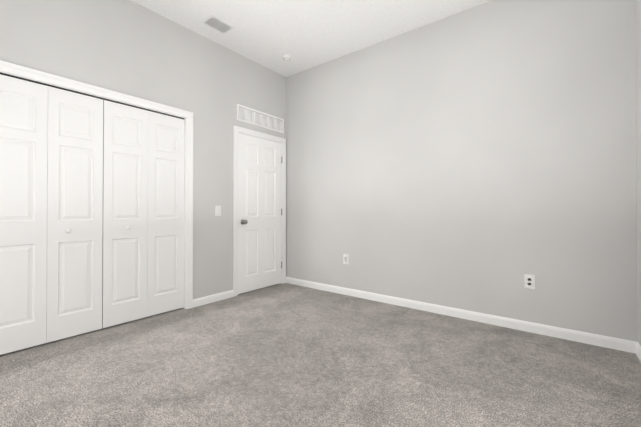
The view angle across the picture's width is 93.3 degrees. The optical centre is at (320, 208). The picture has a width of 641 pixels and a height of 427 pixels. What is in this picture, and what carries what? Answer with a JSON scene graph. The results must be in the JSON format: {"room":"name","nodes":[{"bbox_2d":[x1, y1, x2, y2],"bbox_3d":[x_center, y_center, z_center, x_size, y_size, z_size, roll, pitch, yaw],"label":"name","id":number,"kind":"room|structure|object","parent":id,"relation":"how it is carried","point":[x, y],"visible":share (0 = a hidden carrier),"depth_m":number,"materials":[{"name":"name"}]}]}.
{"room":"empty bedroom","nodes":[
{"label":"empty bedroom","id":0,"kind":"room"},
{"bbox_2d":[0,0,285,298],"bbox_3d":[-1.773,-0.443,2.965,0.120,3.050,3.960,0,-1,38],"label":"wall","id":1,"kind":"structure","parent":0,"point":[130,48],"depth_m":3.20,"materials":[{"name":"grey paint"}]},
{"bbox_2d":[0,74,102,354],"bbox_3d":[-2.172,0.037,2.404,0.070,2.051,0.745,0,-1,38],"label":"bifold door","id":2,"kind":"structure","parent":1,"relation":"in","point":[51,189],"depth_m":2.41,"materials":[{"name":"white wood"}]},
{"bbox_2d":[0,60,192,308],"bbox_3d":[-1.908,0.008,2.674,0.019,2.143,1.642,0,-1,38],"label":"trim","id":3,"kind":"structure","parent":1,"relation":"attached to","point":[37,74],"depth_m":3.11,"materials":[{"name":"white wood"}]},
{"bbox_2d":[102,100,183,327],"bbox_3d":[-1.712,0.042,2.997,0.070,2.051,0.745,0,-1,38],"label":"bifold door","id":4,"kind":"structure","parent":1,"relation":"in","point":[143,224],"depth_m":2.95,"materials":[{"name":"white wood"}]},
{"bbox_2d":[193,290,233,307],"bbox_3d":[-1.242,1.043,3.530,0.014,0.086,0.538,0,-1,38],"label":"baseboard","id":5,"kind":"structure","parent":1,"relation":"attached to","point":[197,302],"depth_m":3.51,"materials":[{"name":"white wood"}]},
{"bbox_2d":[215,206,220,215],"bbox_3d":[-1.210,0.023,3.580,0.012,0.122,0.078,0,-1,38],"label":"light switch","id":6,"kind":"object","parent":1,"relation":"attached to","point":[217,210],"visible":1,"depth_m":3.57,"materials":[{"name":"white plastic"}]},
{"bbox_2d":[233,125,285,296],"bbox_3d":[-0.844,0.028,4.144,0.139,2.124,0.910,0,-1,38],"label":"door frame","id":7,"kind":"structure","parent":1,"relation":"attached to","point":[237,129],"depth_m":3.93,"materials":[{"name":"white wood"}]},
{"bbox_2d":[238,133,281,293],"bbox_3d":[-0.788,0.059,4.106,0.109,2.038,0.771,0,-1,38],"label":"entry door","id":8,"kind":"structure","parent":1,"relation":"in","point":[259,213],"depth_m":4.08,"materials":[{"name":"white wood"}]},
{"bbox_2d":[237,104,283,132],"bbox_3d":[-0.820,-1.217,4.145,0.074,0.205,0.828,0,-1,38],"label":"air vent","id":9,"kind":"object","parent":1,"relation":"in","point":[255,118],"visible":0.98,"depth_m":4.13,"materials":[{"name":"white metal"}]},
{"bbox_2d":[131,0,490,76],"bbox_3d":[-0.635,-2.024,2.094,4.760,0.100,4.200,0,-1,38],"label":"ceiling","id":10,"kind":"structure","parent":0,"point":[304,34],"depth_m":3.19,"materials":[{"name":"white paint"}]},
{"bbox_2d":[201,15,233,33],"bbox_3d":[-1.094,-1.961,3.231,0.196,0.012,0.275,0,-1,38],"label":"ceiling vent","id":11,"kind":"object","parent":10,"relation":"in","point":[217,24],"visible":1,"depth_m":3.21,"materials":[{"name":"white metal"}]},
{"bbox_2d":[282,54,291,60],"bbox_3d":[-0.433,-1.943,3.896,0.124,0.038,0.124,0,-1,38],"label":"smoke detector","id":12,"kind":"object","parent":10,"relation":"attached to","point":[286,57],"visible":1,"depth_m":3.86,"materials":[{"name":"white plastic"}]},
{"bbox_2d":[0,283,640,426],"bbox_3d":[-0.635,1.125,2.071,4.760,0.100,4.200,0,-1,38],"label":"floor","id":13,"kind":"structure","parent":0,"point":[284,355],"depth_m":1.99,"materials":[{"name":"carpet"}]},
{"bbox_2d":[286,0,637,341],"bbox_3d":[0.963,-0.440,3.425,3.880,3.050,0.120,0,-1,38],"label":"wall","id":14,"kind":"structure","parent":0,"point":[481,158],"depth_m":2.89,"materials":[{"name":"grey paint"}]},
{"bbox_2d":[343,254,348,263],"bbox_3d":[0.321,0.638,3.834,0.078,0.122,0.008,0,-1,38],"label":"electrical outlet","id":15,"kind":"object","parent":14,"relation":"attached to","point":[345,258],"visible":1,"depth_m":3.83,"materials":[{"name":"white plastic"}]},
{"bbox_2d":[286,277,636,353],"bbox_3d":[0.922,1.042,3.361,3.640,0.086,0.014,0,-1,38],"label":"baseboard","id":16,"kind":"structure","parent":14,"relation":"attached to","point":[590,338],"depth_m":2.84,"materials":[{"name":"white wood"}]},
{"bbox_2d":[524,274,534,288],"bbox_3d":[1.837,0.640,2.658,0.078,0.122,0.008,0,-1,38],"label":"electrical outlet","id":17,"kind":"object","parent":14,"relation":"attached to","point":[529,281],"visible":1,"depth_m":2.65,"materials":[{"name":"white plastic"}]},
{"bbox_2d":[635,0,640,345],"bbox_3d":[1.161,-0.460,0.613,0.120,3.050,4.080,0,-1,38],"label":"wall","id":18,"kind":"structure","parent":0,"point":[638,69],"depth_m":2.20,"materials":[{"name":"grey paint"}]},
{"bbox_2d":[636,342,640,361],"bbox_3d":[1.145,1.023,0.691,0.014,0.086,3.960,0,-1,38],"label":"baseboard","id":19,"kind":"structure","parent":18,"relation":"attached to","point":[638,350],"depth_m":2.18,"materials":[{"name":"white wood"}]}
]}

